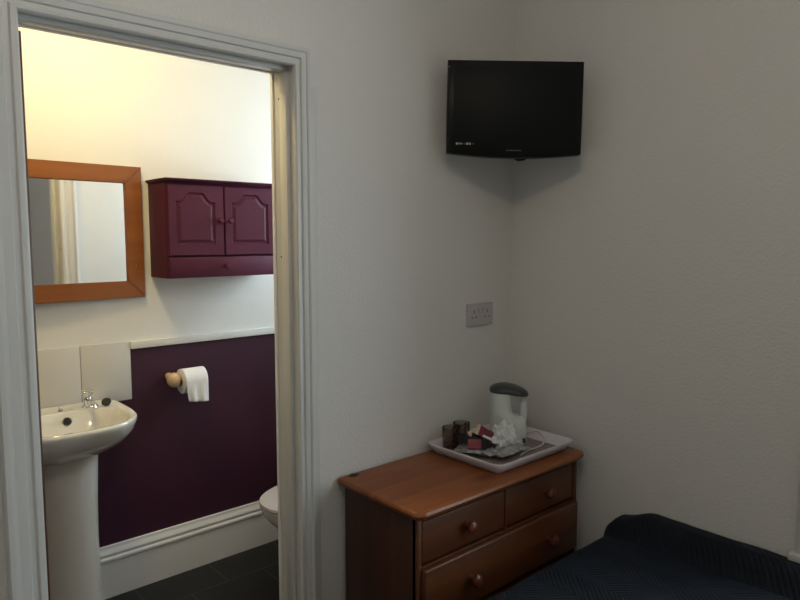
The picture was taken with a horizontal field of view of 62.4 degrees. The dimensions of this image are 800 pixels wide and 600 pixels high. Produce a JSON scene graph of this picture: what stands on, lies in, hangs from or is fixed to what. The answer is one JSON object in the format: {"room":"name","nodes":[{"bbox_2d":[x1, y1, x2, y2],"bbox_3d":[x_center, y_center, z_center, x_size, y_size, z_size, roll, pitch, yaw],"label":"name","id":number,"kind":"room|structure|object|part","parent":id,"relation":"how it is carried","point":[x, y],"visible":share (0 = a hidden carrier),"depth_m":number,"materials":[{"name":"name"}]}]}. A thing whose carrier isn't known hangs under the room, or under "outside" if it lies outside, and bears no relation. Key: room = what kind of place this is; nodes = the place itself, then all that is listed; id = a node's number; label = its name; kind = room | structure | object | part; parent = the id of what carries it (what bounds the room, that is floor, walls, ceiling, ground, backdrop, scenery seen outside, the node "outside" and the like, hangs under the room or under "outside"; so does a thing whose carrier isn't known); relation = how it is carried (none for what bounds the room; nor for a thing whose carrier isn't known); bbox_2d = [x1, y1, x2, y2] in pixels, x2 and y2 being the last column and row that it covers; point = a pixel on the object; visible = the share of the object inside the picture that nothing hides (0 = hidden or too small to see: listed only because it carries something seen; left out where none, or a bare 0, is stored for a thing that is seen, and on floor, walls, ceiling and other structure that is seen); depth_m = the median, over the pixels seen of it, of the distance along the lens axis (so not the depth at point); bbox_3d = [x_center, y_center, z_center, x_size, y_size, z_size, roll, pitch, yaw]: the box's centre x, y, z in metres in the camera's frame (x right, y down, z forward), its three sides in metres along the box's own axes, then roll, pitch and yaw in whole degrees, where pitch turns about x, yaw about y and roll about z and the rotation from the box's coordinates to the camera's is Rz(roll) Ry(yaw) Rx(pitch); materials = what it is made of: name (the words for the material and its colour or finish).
{"room":"hotel room","nodes":[
{"label":"hotel room","id":0,"kind":"room"},
{"bbox_2d":[18,27,276,546],"bbox_3d":[-1.277,-0.129,2.631,2.650,2.720,0.120,-5,7,-41],"label":"wall","id":1,"kind":"structure","parent":0,"point":[181,460],"depth_m":2.82,"materials":[{"name":"white paint"}]},
{"bbox_2d":[37,341,131,408],"bbox_3d":[-1.403,0.314,2.473,0.774,0.243,0.009,-5,7,-41],"label":"tile backsplash","id":2,"kind":"structure","parent":1,"relation":"attached to","point":[105,369],"depth_m":2.60,"materials":[{"name":"white tile"}]},
{"bbox_2d":[27,159,144,303],"bbox_3d":[-1.342,-0.250,2.427,0.024,0.528,0.807,5,8,44],"label":"wall mirror","id":3,"kind":"object","parent":1,"relation":"attached to","point":[87,218],"visible":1,"depth_m":2.55,"materials":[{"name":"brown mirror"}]},
{"bbox_2d":[28,178,127,284],"bbox_3d":[-1.345,-0.250,2.430,0.006,0.400,0.679,5,8,44],"label":"mirror glass","id":4,"kind":"object","parent":3,"relation":"on","point":[79,226],"depth_m":2.54,"materials":[{"name":"white"}]},
{"bbox_3d":[-1.342,-0.479,2.406,0.022,0.068,0.807,5,8,44],"label":"frame rail","id":5,"kind":"part","parent":3,"relation":"part of","materials":[{"name":"orange wood"}]},
{"bbox_3d":[-1.342,-0.021,2.449,0.022,0.068,0.807,5,8,44],"label":"frame rail","id":6,"kind":"part","parent":3,"relation":"part of","materials":[{"name":"orange wood"}]},
{"bbox_3d":[-1.084,-0.275,2.691,0.022,0.528,0.068,5,8,44],"label":"frame rail","id":7,"kind":"part","parent":3,"relation":"part of","materials":[{"name":"orange wood"}]},
{"bbox_2d":[165,373,181,386],"bbox_3d":[-0.927,0.330,2.825,0.164,0.063,0.122,-5,7,-41],"label":"toilet roll holder","id":8,"kind":"object","parent":1,"relation":"attached to","point":[173,379],"visible":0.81,"depth_m":2.75,"materials":[{"name":"brown wood"}]},
{"bbox_2d":[177,366,208,401],"bbox_3d":[-0.886,0.359,2.817,0.101,0.143,0.116,-5,7,-41],"label":"toilet roll","id":9,"kind":"object","parent":8,"relation":"on","point":[194,382],"visible":0.98,"depth_m":2.78,"materials":[{"name":"white paper"}]},
{"bbox_2d":[100,501,277,599],"bbox_3d":[-1.191,1.120,2.727,2.549,0.216,0.026,-5,7,-41],"label":"baseboard","id":10,"kind":"structure","parent":1,"relation":"attached to","point":[127,565],"depth_m":2.92,"materials":[{"name":"white paint"}]},
{"bbox_2d":[130,327,274,348],"bbox_3d":[-0.676,0.150,3.102,1.162,0.032,0.016,-5,7,-41],"label":"trim","id":11,"kind":"structure","parent":1,"relation":"attached to","point":[267,330],"depth_m":2.91,"materials":[{"name":"white paint"}]},
{"bbox_2d":[145,177,273,278],"bbox_3d":[-0.785,-0.303,2.826,0.516,0.398,0.218,-5,7,-41],"label":"upper cabinet","id":12,"kind":"object","parent":1,"relation":"attached to","point":[198,228],"visible":0.97,"depth_m":2.72,"materials":[{"name":"paint"}]},
{"bbox_3d":[-0.829,-0.324,2.684,0.238,0.286,0.017,-5,7,-41],"label":"door","id":13,"kind":"part","parent":12,"relation":"part of","materials":[{"name":"paint"}]},
{"bbox_3d":[-0.789,-0.493,2.812,0.516,0.016,0.207,-5,7,-41],"label":"cornice","id":14,"kind":"part","parent":12,"relation":"part of","materials":[{"name":"paint"}]},
{"bbox_3d":[-0.787,-0.148,2.842,0.488,0.082,0.173,-5,7,-41],"label":"drawer","id":15,"kind":"part","parent":12,"relation":"part of","materials":[{"name":"paint"}]},
{"bbox_3d":[-0.645,-0.339,2.846,0.246,0.286,0.017,-5,7,-41],"label":"door","id":16,"kind":"part","parent":12,"relation":"part of","materials":[{"name":"paint"}]},
{"bbox_2d":[105,540,278,599],"bbox_3d":[-0.906,1.314,2.349,2.650,0.100,0.995,-5,7,-41],"label":"floor","id":17,"kind":"structure","parent":0,"point":[251,574],"depth_m":2.84,"materials":[{"name":"tile"}]},
{"bbox_2d":[41,388,136,599],"bbox_3d":[-1.201,0.807,2.400,0.476,0.900,0.438,-5,7,-41],"label":"basin","id":18,"kind":"object","parent":17,"relation":"on","point":[73,435],"visible":0.68,"depth_m":2.37,"materials":[{"name":"white ceramic"}]},
{"bbox_3d":[-1.205,0.408,2.513,0.150,0.010,0.025,-3,6,-28],"label":"plug chain","id":19,"kind":"part","parent":18,"relation":"part of","materials":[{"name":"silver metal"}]},
{"bbox_3d":[-1.201,0.503,2.371,0.476,0.152,0.438,-5,7,-41],"label":"bowl","id":20,"kind":"part","parent":18,"relation":"part of","materials":[{"name":"white ceramic"}]},
{"bbox_2d":[81,388,98,409],"bbox_3d":[-1.176,0.380,2.513,0.048,0.071,0.129,-5,7,-41],"label":"tap","id":21,"kind":"object","parent":18,"relation":"on","point":[88,404],"depth_m":2.53,"materials":[{"name":"silver metal"}]},
{"bbox_2d":[259,486,277,527],"bbox_3d":[-0.231,0.812,2.908,0.831,0.795,0.396,-5,7,-41],"label":"toilet","id":22,"kind":"object","parent":17,"relation":"on","point":[268,502],"visible":0.08,"depth_m":2.65,"materials":[{"name":"white ceramic"}]},
{"bbox_3d":[-0.317,0.811,2.831,0.599,0.020,0.372,-5,7,-41],"label":"lid","id":23,"kind":"part","parent":22,"relation":"part of","materials":[{"name":"grey plastic"}]},
{"bbox_3d":[-0.316,0.829,2.833,0.597,0.014,0.368,-5,7,-41],"label":"seat","id":24,"kind":"part","parent":22,"relation":"part of","materials":[{"name":"grey plastic"}]},
{"bbox_2d":[0,0,515,599],"bbox_3d":[-0.814,-0.033,1.625,3.300,2.720,0.105,-5,7,-41],"label":"wall","id":25,"kind":"structure","parent":0,"point":[411,233],"depth_m":2.24,"materials":[{"name":"white paint"}]},
{"bbox_2d":[18,30,50,599],"bbox_3d":[-1.176,0.313,1.892,0.700,1.964,0.110,4,7,36],"label":"door","id":26,"kind":"structure","parent":25,"relation":"in","point":[20,46],"depth_m":1.64,"materials":[{"name":"white wood"}]},
{"bbox_2d":[0,0,316,599],"bbox_3d":[-0.587,0.296,1.771,0.846,2.037,0.026,-5,7,-41],"label":"trim","id":27,"kind":"structure","parent":25,"relation":"attached to","point":[20,452],"depth_m":1.53,"materials":[{"name":"grey paint"}]},
{"bbox_2d":[17,11,299,599],"bbox_3d":[-0.622,0.310,1.834,0.748,1.996,0.111,-5,7,-41],"label":"trim","id":28,"kind":"structure","parent":25,"relation":"attached to","point":[282,74],"depth_m":2.02,"materials":[{"name":"grey paint"}]},
{"bbox_2d":[311,87,321,599],"bbox_3d":[-0.268,0.321,2.072,0.039,1.930,0.007,-5,7,-41],"label":"trim","id":29,"kind":"structure","parent":25,"relation":"attached to","point":[313,90],"depth_m":2.06,"materials":[{"name":"grey paint"}]},
{"bbox_2d":[467,302,492,326],"bbox_3d":[0.311,0.055,2.559,0.146,0.088,0.013,-5,7,-41],"label":"wall socket","id":30,"kind":"object","parent":25,"relation":"attached to","point":[478,314],"visible":1,"depth_m":2.55,"materials":[{"name":"grey plastic"}]},
{"bbox_2d":[446,60,583,160],"bbox_3d":[0.397,-0.669,2.442,0.467,0.336,0.341,1,5,0],"label":"television","id":31,"kind":"object","parent":25,"relation":"attached to","point":[517,110],"visible":1,"depth_m":2.27,"materials":[{"name":"black plastic"}]},
{"bbox_2d":[510,0,799,556],"bbox_3d":[1.704,-0.020,1.487,0.280,2.720,3.552,-5,7,-41],"label":"wall","id":32,"kind":"structure","parent":0,"point":[655,301],"depth_m":2.18,"materials":[{"name":"white paint"}]},
{"bbox_2d":[787,468,799,563],"bbox_3d":[1.673,-0.099,1.430,0.232,1.817,1.352,-5,7,-41],"label":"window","id":33,"kind":"structure","parent":32,"relation":"in","point":[793,555],"depth_m":1.93,"materials":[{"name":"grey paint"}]},
{"bbox_3d":[1.673,0.794,1.515,0.232,0.024,1.352,-5,7,-41],"label":"sill","id":34,"kind":"part","parent":33,"relation":"part of","materials":[{"name":"grey paint"}]},
{"bbox_3d":[1.604,-0.103,1.369,0.016,1.797,1.324,-5,7,-41],"label":"casing","id":35,"kind":"part","parent":33,"relation":"part of","materials":[{"name":"grey paint"}]},
{"bbox_3d":[0.463,1.494,0.448,3.700,0.100,3.680,-5,7,-41],"label":"floor","id":36,"kind":"structure","parent":0,"visible":0},
{"bbox_2d":[338,447,583,599],"bbox_3d":[0.251,0.916,2.306,0.847,0.701,0.415,-5,7,-41],"label":"dresser","id":37,"kind":"object","parent":36,"relation":"on","point":[429,525],"visible":0.82,"depth_m":2.10,"materials":[{"name":"brown wood"}]},
{"bbox_3d":[-0.059,0.933,2.062,0.020,0.633,0.340,-5,7,-41],"label":"panel","id":38,"kind":"part","parent":37,"relation":"part of","materials":[{"name":"brown wood"}]},
{"bbox_3d":[0.103,0.686,2.154,0.372,0.126,0.303,-5,7,-41],"label":"drawer","id":39,"kind":"part","parent":37,"relation":"part of","materials":[{"name":"brown wood"}]},
{"bbox_3d":[0.220,0.698,2.031,0.041,0.041,0.037,-5,7,-41],"label":"knob","id":40,"kind":"part","parent":37,"relation":"part of","materials":[{"name":"brown wood"}]},
{"bbox_3d":[0.234,0.861,2.031,0.041,0.041,0.037,-5,7,-41],"label":"knob","id":41,"kind":"part","parent":37,"relation":"part of","materials":[{"name":"brown wood"}]},
{"bbox_3d":[0.267,0.913,2.282,0.802,0.632,0.254,-5,7,-41],"label":"frame","id":42,"kind":"part","parent":37,"relation":"part of","materials":[{"name":"brown wood"}]},
{"bbox_3d":[0.256,0.837,2.291,0.777,0.176,0.324,-5,7,-41],"label":"drawer","id":43,"kind":"part","parent":37,"relation":"part of","materials":[{"name":"brown wood"}]},
{"bbox_2d":[429,424,572,472],"bbox_3d":[0.369,0.534,2.413,0.440,0.040,0.350,-5,7,-41],"label":"tray","id":44,"kind":"object","parent":37,"relation":"on","point":[554,443],"visible":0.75,"depth_m":2.33,"materials":[{"name":"white plastic"}]},
{"bbox_2d":[442,425,459,450],"bbox_3d":[0.184,0.502,2.416,0.064,0.081,0.077,-2,6,-16],"label":"mug","id":45,"kind":"object","parent":44,"relation":"on","point":[450,433],"visible":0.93,"depth_m":2.38,"materials":[{"name":"brown glass"}]},
{"bbox_2d":[453,420,469,445],"bbox_3d":[0.235,0.497,2.473,0.077,0.081,0.064,-3,6,-27],"label":"mug","id":46,"kind":"object","parent":44,"relation":"on","point":[464,425],"visible":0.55,"depth_m":2.44,"materials":[{"name":"brown glass"}]},
{"bbox_2d":[454,444,499,455],"bbox_3d":[0.278,0.537,2.335,0.165,0.041,0.070,2,6,20],"label":"biscuit","id":47,"kind":"object","parent":44,"relation":"on","point":[461,448],"visible":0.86,"depth_m":2.32,"materials":[{"name":"white plastic"}]},
{"bbox_2d":[468,438,486,449],"bbox_3d":[0.272,0.507,2.325,0.067,0.041,0.035,0,5,4],"label":"carton","id":48,"kind":"object","parent":47,"relation":"on","point":[481,444],"visible":1,"depth_m":2.31,"materials":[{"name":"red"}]},
{"bbox_2d":[471,432,495,448],"bbox_3d":[0.297,0.504,2.340,0.097,0.061,0.032,0,5,0],"label":"sachet","id":49,"kind":"object","parent":47,"relation":"on","point":[474,436],"visible":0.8,"depth_m":2.34,"materials":[{"name":"black"}]},
{"bbox_2d":[458,433,470,443],"bbox_3d":[0.256,0.502,2.348,0.097,0.047,0.038,0,5,3],"label":"sachet","id":50,"kind":"object","parent":49,"relation":"on","point":[463,438],"visible":0.48,"depth_m":2.35,"materials":[{"name":"black"}]},
{"bbox_2d":[468,429,475,435],"bbox_3d":[0.271,0.480,2.373,0.055,0.038,0.016,-1,6,-12],"label":"sachet","id":51,"kind":"object","parent":50,"relation":"on","point":[471,431],"visible":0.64,"depth_m":2.37,"materials":[{"name":"beige paper"}]},
{"bbox_2d":[475,424,496,445],"bbox_3d":[0.313,0.481,2.362,0.095,0.073,0.035,0,5,0],"label":"sachet","id":52,"kind":"object","parent":49,"relation":"on","point":[480,430],"visible":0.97,"depth_m":2.36,"materials":[{"name":"red paper"}]},
{"bbox_2d":[491,420,515,449],"bbox_3d":[0.376,0.488,2.391,0.094,0.104,0.114,1,6,14],"label":"crumpled tissue","id":53,"kind":"object","parent":44,"relation":"on","point":[504,436],"visible":0.7,"depth_m":2.35,"materials":[{"name":"white paper"}]},
{"bbox_2d":[490,444,530,457],"bbox_3d":[0.391,0.534,2.332,0.165,0.040,0.058,-5,7,-43],"label":"biscuit","id":54,"kind":"object","parent":44,"relation":"on","point":[511,450],"visible":1,"depth_m":2.31,"materials":[{"name":"white plastic"}]},
{"bbox_2d":[489,382,544,455],"bbox_3d":[0.457,0.427,2.466,0.201,0.225,0.220,-3,6,-31],"label":"kettle","id":55,"kind":"object","parent":44,"relation":"on","point":[501,393],"visible":0.86,"depth_m":2.45,"materials":[{"name":"white plastic"}]},
{"bbox_3d":[0.409,0.335,2.481,0.146,0.046,0.112,0,5,0],"label":"lid","id":56,"kind":"part","parent":55,"relation":"part of","materials":[{"name":"grey plastic"}]},
{"bbox_3d":[0.455,0.399,2.487,0.049,0.120,0.036,0,5,0],"label":"handle","id":57,"kind":"part","parent":55,"relation":"part of","materials":[{"name":"white plastic"}]},
{"bbox_3d":[0.492,0.527,2.439,0.084,0.030,0.238,1,6,13],"label":"power cord","id":58,"kind":"part","parent":55,"relation":"part of","materials":[{"name":"grey plastic"}]},
{"bbox_3d":[0.256,1.030,2.309,0.777,0.170,0.324,-5,7,-41],"label":"drawer","id":59,"kind":"part","parent":37,"relation":"part of","materials":[{"name":"brown wood"}]},
{"bbox_3d":[0.393,0.662,2.411,0.376,0.126,0.303,-5,7,-41],"label":"drawer","id":60,"kind":"part","parent":37,"relation":"part of","materials":[{"name":"brown wood"}]},
{"bbox_3d":[0.522,0.672,2.299,0.041,0.041,0.037,-5,7,-41],"label":"knob","id":61,"kind":"part","parent":37,"relation":"part of","materials":[{"name":"brown wood"}]},
{"bbox_3d":[0.532,0.836,2.295,0.041,0.041,0.037,-5,7,-41],"label":"knob","id":62,"kind":"part","parent":37,"relation":"part of","materials":[{"name":"brown wood"}]},
{"bbox_3d":[0.550,1.154,1.232,1.870,0.430,1.340,-5,7,-41],"label":"bed","id":63,"kind":"object","parent":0,"visible":0},
{"bbox_2d":[487,513,799,599],"bbox_3d":[0.537,1.030,1.207,1.945,0.397,1.511,-5,7,-41],"label":"bedspread","id":64,"kind":"object","parent":63,"relation":"on","point":[648,556],"visible":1,"depth_m":2.01,"materials":[{"name":"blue fabric"}]}
]}

